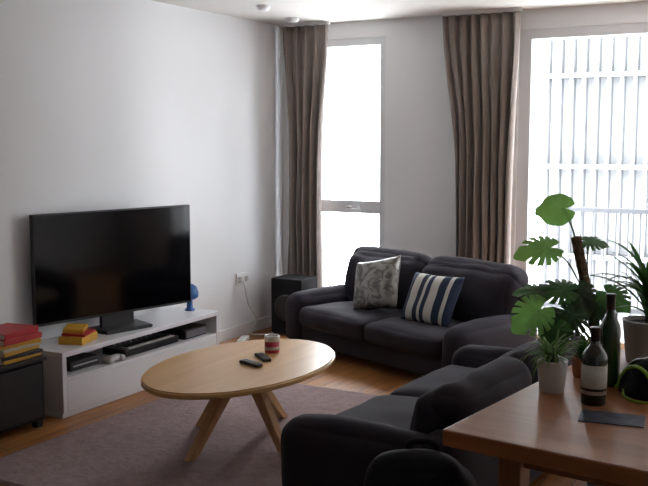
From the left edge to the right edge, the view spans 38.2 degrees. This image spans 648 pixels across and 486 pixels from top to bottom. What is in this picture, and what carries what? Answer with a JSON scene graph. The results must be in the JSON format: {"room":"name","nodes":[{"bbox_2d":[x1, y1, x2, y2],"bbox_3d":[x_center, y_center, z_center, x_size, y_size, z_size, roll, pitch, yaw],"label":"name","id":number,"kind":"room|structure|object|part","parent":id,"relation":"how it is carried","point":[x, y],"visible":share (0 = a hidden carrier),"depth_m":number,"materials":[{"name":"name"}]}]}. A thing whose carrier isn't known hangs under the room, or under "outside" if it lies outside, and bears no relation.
{"room":"living room","nodes":[
{"label":"living room","id":0,"kind":"room"},
{"bbox_2d":[0,0,282,339],"bbox_3d":[-2.439,-0.176,4.418,0.250,2.480,8.700,4,7,29],"label":"wall","id":1,"kind":"structure","parent":0,"point":[105,104],"depth_m":6.32,"materials":[{"name":"white paint"}]},
{"bbox_2d":[236,272,247,284],"bbox_3d":[-0.637,0.280,7.396,0.045,0.090,0.150,4,7,29],"label":"wall socket","id":2,"kind":"object","parent":1,"relation":"attached to","point":[240,277],"visible":1,"depth_m":7.36,"materials":[{"name":"white plastic"}]},
{"bbox_2d":[219,315,271,342],"bbox_3d":[-2.398,1.033,4.355,0.014,0.090,8.400,4,7,29],"label":"baseboard","id":3,"kind":"structure","parent":1,"relation":"attached to","point":[227,334],"depth_m":7.45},
{"bbox_2d":[0,326,586,485],"bbox_3d":[0.019,1.280,3.076,6.100,0.120,8.900,4,7,29],"label":"floor","id":4,"kind":"structure","parent":0,"point":[347,372],"depth_m":5.71,"materials":[{"name":"brown wood"}]},
{"bbox_2d":[0,355,46,433],"bbox_3d":[-1.888,0.836,4.778,0.390,0.390,0.910,4,7,29],"label":"base cabinet","id":5,"kind":"object","parent":4,"relation":"on","point":[21,382],"visible":0.95,"depth_m":4.93,"materials":[{"name":"black wood"}]},
{"bbox_2d":[0,323,42,364],"bbox_3d":[-1.692,0.535,4.997,0.255,0.159,0.299,4,7,29],"label":"book stack","id":6,"kind":"object","parent":5,"relation":"on","point":[18,342],"visible":1,"depth_m":4.94,"materials":[{"name":"paper"}]},
{"bbox_2d":[0,323,38,339],"bbox_3d":[-1.695,0.471,4.992,0.210,0.030,0.270,2,7,21],"label":"book","id":7,"kind":"object","parent":6,"relation":"on","point":[8,331],"depth_m":4.97,"materials":[{"name":"red paper"}]},
{"bbox_2d":[0,345,38,357],"bbox_3d":[-1.695,0.564,5.003,0.210,0.025,0.270,3,7,23],"label":"book","id":8,"kind":"object","parent":6,"relation":"on","point":[16,351],"depth_m":4.92,"materials":[{"name":"yellow paper"}]},
{"bbox_2d":[0,338,40,349],"bbox_3d":[-1.686,0.527,4.994,0.210,0.022,0.270,5,8,36],"label":"book","id":9,"kind":"object","parent":6,"relation":"on","point":[21,343],"depth_m":4.93,"materials":[{"name":"yellow paper"}]},
{"bbox_2d":[0,331,41,346],"bbox_3d":[-1.677,0.502,4.986,0.210,0.030,0.270,3,7,26],"label":"book","id":10,"kind":"object","parent":6,"relation":"on","point":[22,338],"depth_m":4.93,"materials":[{"name":"red paper"}]},
{"bbox_2d":[0,341,41,353],"bbox_3d":[-1.677,0.546,4.991,0.210,0.014,0.270,4,7,29],"label":"book","id":11,"kind":"object","parent":6,"relation":"on","point":[25,346],"depth_m":4.94,"materials":[{"name":"paper"}]},
{"bbox_2d":[0,348,42,361],"bbox_3d":[-1.677,0.586,4.995,0.210,0.018,0.270,4,7,31],"label":"book","id":12,"kind":"object","parent":6,"relation":"on","point":[22,354],"depth_m":4.94,"materials":[{"name":"yellow paper"}]},
{"bbox_2d":[3,352,40,364],"bbox_3d":[-1.686,0.605,5.002,0.210,0.020,0.270,3,7,26],"label":"book","id":13,"kind":"object","parent":6,"relation":"on","point":[19,356],"depth_m":4.92,"materials":[{"name":"yellow paper"}]},
{"bbox_2d":[39,307,218,418],"bbox_3d":[-1.244,0.716,5.930,0.360,0.375,1.480,4,7,29],"label":"tv stand","id":14,"kind":"object","parent":4,"relation":"on","point":[66,393],"visible":0.55,"depth_m":5.56,"materials":[{"name":"white wood"}]},
{"bbox_2d":[58,323,97,345],"bbox_3d":[-1.449,0.531,5.484,0.180,0.091,0.207,1,6,12],"label":"book stack","id":15,"kind":"object","parent":14,"relation":"on","point":[73,334],"visible":1,"depth_m":5.41,"materials":[{"name":"yellow paper"}]},
{"bbox_3d":[-1.437,0.523,5.487,0.140,0.014,0.180,4,7,6],"label":"lid","id":16,"kind":"part","parent":15,"relation":"part of","materials":[{"name":"paper"}]},
{"bbox_2d":[66,352,98,371],"bbox_3d":[-1.460,0.696,5.496,0.163,0.055,0.240,4,7,29],"label":"game console","id":17,"kind":"object","parent":14,"relation":"on","point":[82,360],"visible":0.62,"depth_m":5.46,"materials":[{"name":"black plastic"}]},
{"bbox_3d":[-1.248,0.887,5.952,0.350,0.030,1.480,4,7,29],"label":"panel","id":18,"kind":"part","parent":14,"relation":"part of","materials":[{"name":"white wood"}]},
{"bbox_2d":[29,204,190,334],"bbox_3d":[-1.272,0.165,5.810,0.210,0.748,1.165,6,8,42],"label":"television","id":19,"kind":"object","parent":14,"relation":"on","point":[109,265],"visible":0.92,"depth_m":5.76,"materials":[{"name":"black plastic"}]},
{"bbox_2d":[102,354,125,363],"bbox_3d":[-1.260,0.693,5.614,0.077,0.034,0.140,4,7,29],"label":"controller","id":20,"kind":"object","parent":14,"relation":"on","point":[110,359],"visible":1,"depth_m":5.59,"materials":[{"name":"plastic"}]},
{"bbox_3d":[-1.244,0.545,5.911,0.360,0.030,1.480,4,7,29],"label":"panel","id":21,"kind":"part","parent":14,"relation":"part of","materials":[{"name":"white wood"}]},
{"bbox_2d":[103,332,178,356],"bbox_3d":[-1.165,0.641,5.981,0.190,0.058,0.520,4,7,29],"label":"keyboard","id":22,"kind":"object","parent":14,"relation":"on","point":[141,344],"visible":0.85,"depth_m":5.90,"materials":[{"name":"black plastic"}]},
{"bbox_2d":[67,332,215,381],"bbox_3d":[-1.246,0.689,5.928,0.355,0.020,1.420,4,7,29],"label":"shelf","id":23,"kind":"object","parent":14,"relation":"attached to","point":[100,369],"depth_m":5.78,"materials":[{"name":"white wood"}]},
{"bbox_3d":[-1.096,0.796,5.855,0.020,0.173,1.416,4,7,29],"label":"drawer","id":24,"kind":"part","parent":14,"relation":"part of","materials":[{"name":"white wood"}]},
{"bbox_2d":[157,323,206,339],"bbox_3d":[-0.965,0.595,6.371,0.244,0.065,0.240,4,7,29],"label":"receiver","id":25,"kind":"object","parent":14,"relation":"on","point":[190,330],"visible":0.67,"depth_m":6.28,"materials":[{"name":"black plastic"}]},
{"bbox_3d":[-0.861,0.601,6.313,0.004,0.045,0.220,4,7,29],"label":"panel","id":26,"kind":"part","parent":25,"relation":"part of","materials":[{"name":"grey metal"}]},
{"bbox_2d":[185,284,198,310],"bbox_3d":[-0.930,0.374,6.476,0.124,0.185,0.124,4,7,29],"label":"mushroom lamp","id":27,"kind":"object","parent":14,"relation":"on","point":[194,291],"visible":0.59,"depth_m":6.45,"materials":[{"name":"plastic"}]},
{"bbox_3d":[-0.930,0.334,6.472,0.124,0.105,0.124,4,7,29],"label":"lamp shade","id":28,"kind":"part","parent":27,"relation":"part of","materials":[{"name":"blue plastic"}]},
{"bbox_2d":[0,383,378,485],"bbox_3d":[-0.525,1.005,4.928,1.460,0.016,2.130,4,7,29],"label":"rug","id":29,"kind":"object","parent":4,"relation":"on","point":[148,444],"visible":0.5,"depth_m":4.66,"materials":[{"name":"grey carpet"}]},
{"bbox_2d":[141,339,334,461],"bbox_3d":[-0.406,0.808,4.729,0.800,0.415,1.250,4,7,29],"label":"oval coffee table","id":30,"kind":"object","parent":29,"relation":"on","point":[215,374],"visible":0.91,"depth_m":4.60,"materials":[{"name":"brown wood"}]},
{"bbox_3d":[-0.539,0.805,4.909,0.367,0.382,0.045,5,8,40],"label":"leg","id":31,"kind":"part","parent":30,"relation":"part of","materials":[{"name":"brown wood"}]},
{"bbox_3d":[-0.529,0.835,4.636,0.087,0.382,0.444,4,7,29],"label":"leg","id":32,"kind":"part","parent":30,"relation":"part of","materials":[{"name":"brown wood"}]},
{"bbox_2d":[239,359,262,367],"bbox_3d":[-0.363,0.597,4.659,0.045,0.020,0.140,-6,8,-42],"label":"remote control","id":33,"kind":"object","parent":30,"relation":"on","point":[252,363],"visible":1,"depth_m":4.64,"materials":[{"name":"black plastic"}]},
{"bbox_2d":[255,352,271,361],"bbox_3d":[-0.312,0.583,4.790,0.045,0.020,0.150,-3,7,-22],"label":"remote control","id":34,"kind":"object","parent":30,"relation":"on","point":[261,356],"visible":1,"depth_m":4.76,"materials":[{"name":"black plastic"}]},
{"bbox_3d":[-0.300,0.830,4.688,0.045,0.382,0.355,-6,9,-44],"label":"leg","id":35,"kind":"part","parent":30,"relation":"part of","materials":[{"name":"brown wood"}]},
{"bbox_2d":[264,334,279,353],"bbox_3d":[-0.274,0.531,4.935,0.082,0.092,0.082,4,7,29],"label":"candle jar","id":36,"kind":"object","parent":30,"relation":"on","point":[272,346],"visible":1,"depth_m":4.90,"materials":[{"name":"glass"}]},
{"bbox_3d":[-0.318,0.796,4.988,0.045,0.382,0.451,3,7,26],"label":"leg","id":37,"kind":"part","parent":30,"relation":"part of","materials":[{"name":"brown wood"}]},
{"bbox_2d":[236,335,248,341],"bbox_3d":[-0.621,0.747,7.174,0.060,0.038,0.220,1,6,6],"label":"lead","id":38,"kind":"object","parent":4,"relation":"on","point":[243,337],"visible":0.69,"depth_m":7.17,"materials":[{"name":"white plastic"}]},
{"bbox_2d":[243,280,264,334],"bbox_3d":[-0.478,0.518,7.359,0.306,0.448,0.128,4,7,29],"label":"power cable","id":39,"kind":"object","parent":4,"relation":"on","point":[251,333],"visible":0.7,"depth_m":7.44,"materials":[{"name":"white plastic"}]},
{"bbox_2d":[271,274,316,333],"bbox_3d":[-0.240,0.500,7.500,0.280,0.460,0.275,4,7,29],"label":"subwoofer","id":40,"kind":"object","parent":4,"relation":"on","point":[283,286],"visible":0.52,"depth_m":7.42,"materials":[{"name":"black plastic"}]},
{"bbox_2d":[286,246,536,374],"bbox_3d":[0.547,0.465,6.505,0.811,0.747,1.835,-5,8,-38],"label":"sofa","id":41,"kind":"object","parent":4,"relation":"on","point":[482,314],"visible":0.62,"depth_m":6.19,"materials":[{"name":"black fabric"}]},
{"bbox_3d":[0.044,0.536,7.145,0.791,0.418,0.227,-5,8,-38],"label":"arm","id":42,"kind":"part","parent":41,"relation":"part of","materials":[{"name":"grey fabric"}]},
{"bbox_2d":[300,300,401,340],"bbox_3d":[0.258,0.552,6.738,0.630,0.204,0.724,-5,8,-38],"label":"seat cushion","id":43,"kind":"object","parent":41,"relation":"on","point":[328,320],"depth_m":6.58,"materials":[{"name":"grey fabric"}]},
{"bbox_2d":[353,255,400,309],"bbox_3d":[0.370,0.295,6.628,0.464,0.435,0.218,5,8,38],"label":"throw cushion","id":44,"kind":"object","parent":41,"relation":"on","point":[376,282],"visible":0.98,"depth_m":6.55,"materials":[{"name":"fabric"}]},
{"bbox_2d":[344,250,423,308],"bbox_3d":[0.463,0.285,6.940,0.259,0.449,0.843,10,-2,-39],"label":"cushion","id":45,"kind":"object","parent":41,"relation":"on","point":[412,262],"depth_m":6.82,"materials":[{"name":"grey fabric"}]},
{"bbox_2d":[364,316,465,359],"bbox_3d":[0.702,0.612,6.187,0.640,0.205,0.722,-5,8,-38],"label":"seat cushion","id":46,"kind":"object","parent":41,"relation":"on","point":[395,337],"depth_m":6.03,"materials":[{"name":"grey fabric"}]},
{"bbox_2d":[400,272,464,326],"bbox_3d":[0.708,0.374,6.187,0.216,0.326,0.434,-6,9,-42],"label":"throw cushion","id":47,"kind":"object","parent":41,"relation":"on","point":[432,299],"visible":0.99,"depth_m":6.11,"materials":[{"name":"blue fabric"}]},
{"bbox_2d":[422,262,518,321],"bbox_3d":[0.968,0.361,6.312,0.262,0.460,0.838,10,-2,-39],"label":"cushion","id":48,"kind":"object","parent":41,"relation":"on","point":[487,289],"depth_m":6.09,"materials":[{"name":"grey fabric"}]},
{"bbox_3d":[1.050,0.670,5.896,0.796,0.417,0.228,-5,8,-38],"label":"arm","id":49,"kind":"part","parent":41,"relation":"part of","materials":[{"name":"grey fabric"}]},
{"bbox_3d":[0.793,0.457,6.703,0.180,0.520,1.740,-5,8,-38],"label":"frame","id":50,"kind":"part","parent":41,"relation":"part of","materials":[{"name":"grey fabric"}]},
{"bbox_2d":[365,438,484,485],"bbox_3d":[0.315,0.943,3.046,0.407,0.608,0.321,2,7,15],"label":"backpack","id":51,"kind":"object","parent":4,"relation":"on","point":[409,465],"visible":1,"depth_m":2.98,"materials":[{"name":"black fabric"}]},
{"bbox_3d":[0.323,0.678,3.056,0.120,0.084,0.020,2,7,15],"label":"grab handle","id":52,"kind":"part","parent":51,"relation":"part of","materials":[{"name":"black fabric"}]},
{"bbox_2d":[280,333,585,485],"bbox_3d":[0.615,0.769,4.342,0.831,0.618,1.795,4,8,34],"label":"sofa","id":53,"kind":"object","parent":4,"relation":"on","point":[317,449],"visible":0.53,"depth_m":3.73,"materials":[{"name":"black fabric"}]},
{"bbox_3d":[0.175,0.912,3.711,0.816,0.417,0.238,4,8,34],"label":"arm","id":54,"kind":"part","parent":53,"relation":"part of","materials":[{"name":"grey fabric"}]},
{"bbox_2d":[334,394,417,429],"bbox_3d":[0.342,0.839,4.122,0.640,0.205,0.692,4,8,34],"label":"seat cushion","id":55,"kind":"object","parent":53,"relation":"on","point":[397,410],"depth_m":4.15,"materials":[{"name":"grey fabric"}]},
{"bbox_2d":[389,366,471,397],"bbox_3d":[0.726,0.779,4.680,0.630,0.203,0.693,4,8,34],"label":"seat cushion","id":56,"kind":"object","parent":53,"relation":"on","point":[417,387],"depth_m":4.66,"materials":[{"name":"grey fabric"}]},
{"bbox_2d":[411,361,494,434],"bbox_3d":[0.599,0.700,3.910,0.261,0.323,0.740,18,15,32],"label":"cushion","id":57,"kind":"object","parent":53,"relation":"on","point":[442,406],"depth_m":3.60,"materials":[{"name":"grey fabric"}]},
{"bbox_3d":[0.884,0.821,4.164,0.180,0.354,1.700,4,8,34],"label":"frame","id":58,"kind":"part","parent":53,"relation":"part of","materials":[{"name":"grey fabric"}]},
{"bbox_3d":[1.054,0.774,4.992,0.813,0.419,0.237,4,8,34],"label":"arm","id":59,"kind":"part","parent":53,"relation":"part of","materials":[{"name":"grey fabric"}]},
{"bbox_2d":[494,338,538,360],"bbox_3d":[1.001,0.634,4.496,0.258,0.322,0.755,18,15,32],"label":"cushion","id":60,"kind":"object","parent":53,"relation":"on","point":[515,354],"depth_m":4.21,"materials":[{"name":"grey fabric"}]},
{"bbox_2d":[442,349,647,485],"bbox_3d":[1.462,0.894,2.840,1.750,0.700,1.380,5,8,36],"label":"dining table","id":61,"kind":"object","parent":4,"relation":"on","point":[530,428],"visible":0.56,"depth_m":2.73,"materials":[{"name":"brown wood"}]},
{"bbox_3d":[0.572,0.919,2.838,0.070,0.650,0.070,5,8,36],"label":"leg","id":62,"kind":"part","parent":61,"relation":"part of","materials":[{"name":"brown wood"}]},
{"bbox_2d":[521,329,584,393],"bbox_3d":[0.768,0.398,3.168,0.241,0.214,0.263,4,7,29],"label":"spider plant","id":63,"kind":"object","parent":61,"relation":"on","point":[551,366],"visible":0.99,"depth_m":3.14,"materials":[{"name":"green plant"}]},
{"bbox_3d":[0.773,0.449,3.175,0.104,0.110,0.104,4,7,29],"label":"pot","id":64,"kind":"part","parent":63,"relation":"part of","materials":[{"name":"white ceramic"}]},
{"bbox_2d":[569,334,590,377],"bbox_3d":[0.944,0.406,3.380,0.145,0.151,0.137,-5,8,-37],"label":"potted succulent","id":65,"kind":"object","parent":61,"relation":"on","point":[576,363],"visible":0.45,"depth_m":3.36,"materials":[{"name":"green plant"}]},
{"bbox_2d":[571,355,581,377],"bbox_3d":[0.933,0.447,3.379,0.080,0.070,0.080,4,7,29],"label":"pot","id":66,"kind":"object","parent":65,"relation":"on","point":[576,363],"depth_m":3.36,"materials":[{"name":"ceramic"}]},
{"bbox_2d":[580,326,607,406],"bbox_3d":[0.871,0.395,3.016,0.083,0.252,0.083,4,7,29],"label":"wine bottle","id":67,"kind":"object","parent":61,"relation":"on","point":[594,366],"visible":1,"depth_m":2.99,"materials":[{"name":"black glass"}]},
{"bbox_2d":[599,293,620,386],"bbox_3d":[0.990,0.335,3.243,0.074,0.323,0.074,4,7,29],"label":"wine bottle","id":68,"kind":"object","parent":61,"relation":"on","point":[610,333],"visible":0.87,"depth_m":3.21,"materials":[{"name":"green glass"}]},
{"bbox_2d":[578,409,644,427],"bbox_3d":[0.881,0.537,2.865,0.190,0.004,0.125,2,7,21],"label":"postcard","id":69,"kind":"object","parent":61,"relation":"on","point":[591,416],"visible":1,"depth_m":2.86},
{"bbox_2d":[584,239,647,362],"bbox_3d":[1.216,0.214,3.566,0.487,0.491,0.434,4,7,29],"label":"dracaena","id":70,"kind":"object","parent":61,"relation":"on","point":[635,327],"visible":0.92,"depth_m":3.56,"materials":[{"name":"green plant"}]},
{"bbox_2d":[622,315,647,362],"bbox_3d":[1.235,0.376,3.593,0.176,0.165,0.176,4,7,29],"label":"pot","id":71,"kind":"object","parent":70,"relation":"on","point":[635,327],"depth_m":3.55,"materials":[{"name":"grey ceramic"}]},
{"bbox_2d":[614,357,647,403],"bbox_3d":[1.073,0.447,3.125,0.200,0.125,0.220,-3,7,-22],"label":"helmet","id":72,"kind":"object","parent":61,"relation":"on","point":[632,382],"visible":1,"depth_m":3.10,"materials":[{"name":"black plastic"}]},
{"bbox_2d":[511,194,630,485],"bbox_3d":[1.103,0.448,4.071,0.621,1.316,0.334,0,6,-3],"label":"monstera","id":73,"kind":"object","parent":4,"relation":"on","point":[581,305],"visible":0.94,"depth_m":4.01,"materials":[{"name":"green plant"}]},
{"bbox_3d":[2.481,0.816,6.596,2.280,0.030,0.300,4,7,29],"label":"sill","id":74,"kind":"structure","parent":4,"relation":"on","visible":0},
{"bbox_2d":[536,331,624,348],"bbox_3d":[2.455,0.764,6.523,2.120,0.090,0.140,4,7,29],"label":"rail","id":75,"kind":"object","parent":74,"relation":"on","point":[622,340],"visible":0.02,"depth_m":6.72,"materials":[{"name":"white metal"}]},
{"bbox_2d":[282,28,330,285],"bbox_3d":[-0.144,-0.563,7.925,0.300,2.480,0.300,4,7,29],"label":"pier","id":76,"kind":"object","parent":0,"point":[327,98],"visible":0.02,"depth_m":7.88,"materials":[{"name":"white paint"}]},
{"bbox_2d":[322,113,323,286],"bbox_3d":[-0.043,-0.509,7.753,0.050,2.290,0.070,4,7,29],"label":"window frame","id":77,"kind":"structure","parent":76,"relation":"attached to","point":[323,113],"depth_m":7.78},
{"bbox_2d":[322,199,378,213],"bbox_3d":[0.217,-0.299,7.626,0.550,0.100,0.075,4,7,29],"label":"rail","id":78,"kind":"object","parent":77,"relation":"attached to","point":[328,205],"visible":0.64,"depth_m":7.58,"materials":[{"name":"grey metal"}]},
{"bbox_2d":[313,19,385,39],"bbox_3d":[0.270,-1.706,7.565,0.650,0.130,0.300,4,7,29],"label":"lintel","id":79,"kind":"object","parent":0,"point":[369,28],"visible":0.43,"depth_m":7.40,"materials":[{"name":"white paint"}]},
{"bbox_2d":[328,37,379,47],"bbox_3d":[0.219,-1.601,7.485,0.550,0.060,0.070,4,7,29],"label":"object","id":80,"kind":"object","parent":79,"relation":"attached to","point":[369,41],"visible":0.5,"depth_m":7.44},
{"bbox_2d":[151,0,647,25],"bbox_3d":[0.019,-1.319,2.789,6.100,0.150,8.900,4,7,29],"label":"ceiling","id":81,"kind":"structure","parent":0,"point":[335,11],"depth_m":6.58,"materials":[{"name":"paint"}]},
{"bbox_2d":[256,5,270,10],"bbox_3d":[-0.423,-1.641,6.545,0.100,0.034,0.100,4,7,29],"label":"smoke detector","id":82,"kind":"object","parent":81,"relation":"attached to","point":[259,7],"visible":1,"depth_m":6.51,"materials":[{"name":"white plastic"}]},
{"bbox_2d":[286,17,298,22],"bbox_3d":[-0.240,-1.713,7.195,0.100,0.034,0.100,4,7,29],"label":"smoke detector","id":83,"kind":"object","parent":81,"relation":"attached to","point":[289,19],"visible":1,"depth_m":7.16,"materials":[{"name":"white plastic"}]},
{"bbox_2d":[278,21,330,287],"bbox_3d":[-0.159,-0.537,7.625,0.470,2.465,0.118,4,7,29],"label":"curtain","id":84,"kind":"object","parent":81,"relation":"hanging from","point":[305,45],"visible":0.85,"depth_m":7.58,"materials":[{"name":"brown fabric"}]},
{"bbox_2d":[442,7,521,264],"bbox_3d":[1.137,-0.457,6.904,0.600,2.466,0.129,4,7,29],"label":"curtain","id":85,"kind":"object","parent":81,"relation":"hanging from","point":[481,52],"visible":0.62,"depth_m":6.84,"materials":[{"name":"brown fabric"}]},
{"bbox_2d":[384,13,519,265],"bbox_3d":[1.020,-0.491,7.276,1.070,2.480,0.300,4,7,29],"label":"wall","id":86,"kind":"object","parent":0,"point":[420,192],"visible":0.29,"depth_m":7.22,"materials":[{"name":"white paint"}]},
{"bbox_2d":[379,36,385,246],"bbox_3d":[0.480,-0.477,7.461,0.050,2.290,0.070,4,7,29],"label":"window frame","id":87,"kind":"structure","parent":86,"relation":"attached to","point":[382,39],"depth_m":7.39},
{"bbox_2d":[515,29,537,284],"bbox_3d":[1.492,-0.399,6.939,0.090,2.310,0.140,4,7,29],"label":"door frame","id":88,"kind":"structure","parent":86,"relation":"attached to","point":[526,97],"depth_m":6.85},
{"bbox_2d":[520,1,647,29],"bbox_3d":[2.481,-1.564,6.333,2.280,0.140,0.300,4,7,29],"label":"lintel","id":89,"kind":"object","parent":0,"point":[629,12],"visible":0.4,"depth_m":6.53,"materials":[{"name":"white paint"}]},
{"bbox_2d":[532,22,647,40],"bbox_3d":[2.455,-1.453,6.279,2.120,0.070,0.140,4,7,29],"label":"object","id":90,"kind":"object","parent":89,"relation":"attached to","point":[630,29],"visible":1,"depth_m":6.54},
{"bbox_2d":[587,482,602,485],"bbox_3d":[1.282,0.963,4.174,0.260,0.270,0.260,4,7,29],"label":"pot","id":91,"kind":"object","parent":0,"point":[588,484],"depth_m":4.14,"materials":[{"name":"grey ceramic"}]},
{"label":"outside","id":92,"kind":"structure","parent":0,"visible":0},
{"bbox_2d":[546,35,647,319],"bbox_3d":[8.413,-2.635,10.652,11.650,12.000,0.600,4,7,29],"label":"wall","id":93,"kind":"structure","parent":92,"point":[644,38],"depth_m":13.03,"materials":[{"name":"white"}]},
{"bbox_2d":[541,164,647,169],"bbox_3d":[8.203,-0.785,10.479,11.650,0.060,0.260,4,7,29],"label":"floor band","id":94,"kind":"object","parent":93,"relation":"attached to","point":[562,166],"visible":0.8,"depth_m":12.86,"materials":[{"name":"white metal"}]},
{"bbox_2d":[543,70,647,78],"bbox_3d":[8.203,-2.027,10.342,11.650,0.060,0.260,4,7,29],"label":"floor band","id":95,"kind":"object","parent":93,"relation":"attached to","point":[618,73],"visible":0.8,"depth_m":12.71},
{"bbox_2d":[561,251,647,262],"bbox_3d":[8.203,0.458,10.617,11.650,0.060,0.260,4,7,29],"label":"floor band","id":96,"kind":"object","parent":93,"relation":"attached to","point":[597,256],"depth_m":12.92,"materials":[{"name":"white concrete"}]},
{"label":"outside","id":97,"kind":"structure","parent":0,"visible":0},
{"bbox_2d":[533,205,647,338],"bbox_3d":[3.275,0.403,6.967,4.700,1.170,1.200,4,7,29],"label":"balcony","id":98,"kind":"object","parent":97,"point":[593,210],"visible":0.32,"depth_m":8.00,"materials":[{"name":"metal"}]},
{"bbox_3d":[3.532,-0.209,7.360,4.700,0.040,0.050,4,7,29],"label":"rail","id":99,"kind":"part","parent":98,"relation":"part of","materials":[{"name":"white metal"}]},
{"bbox_3d":[3.532,0.636,7.453,4.700,0.040,0.030,4,7,29],"label":"rail","id":100,"kind":"part","parent":98,"relation":"part of","materials":[{"name":"white metal"}]},
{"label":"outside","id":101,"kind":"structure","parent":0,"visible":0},
{"bbox_2d":[540,35,647,318],"bbox_3d":[7.530,-2.633,10.632,10.070,12.000,0.180,4,7,29],"label":"vertical fins","id":102,"kind":"object","parent":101,"point":[586,44],"depth_m":12.88,"materials":[{"name":"white metal"}]}
]}

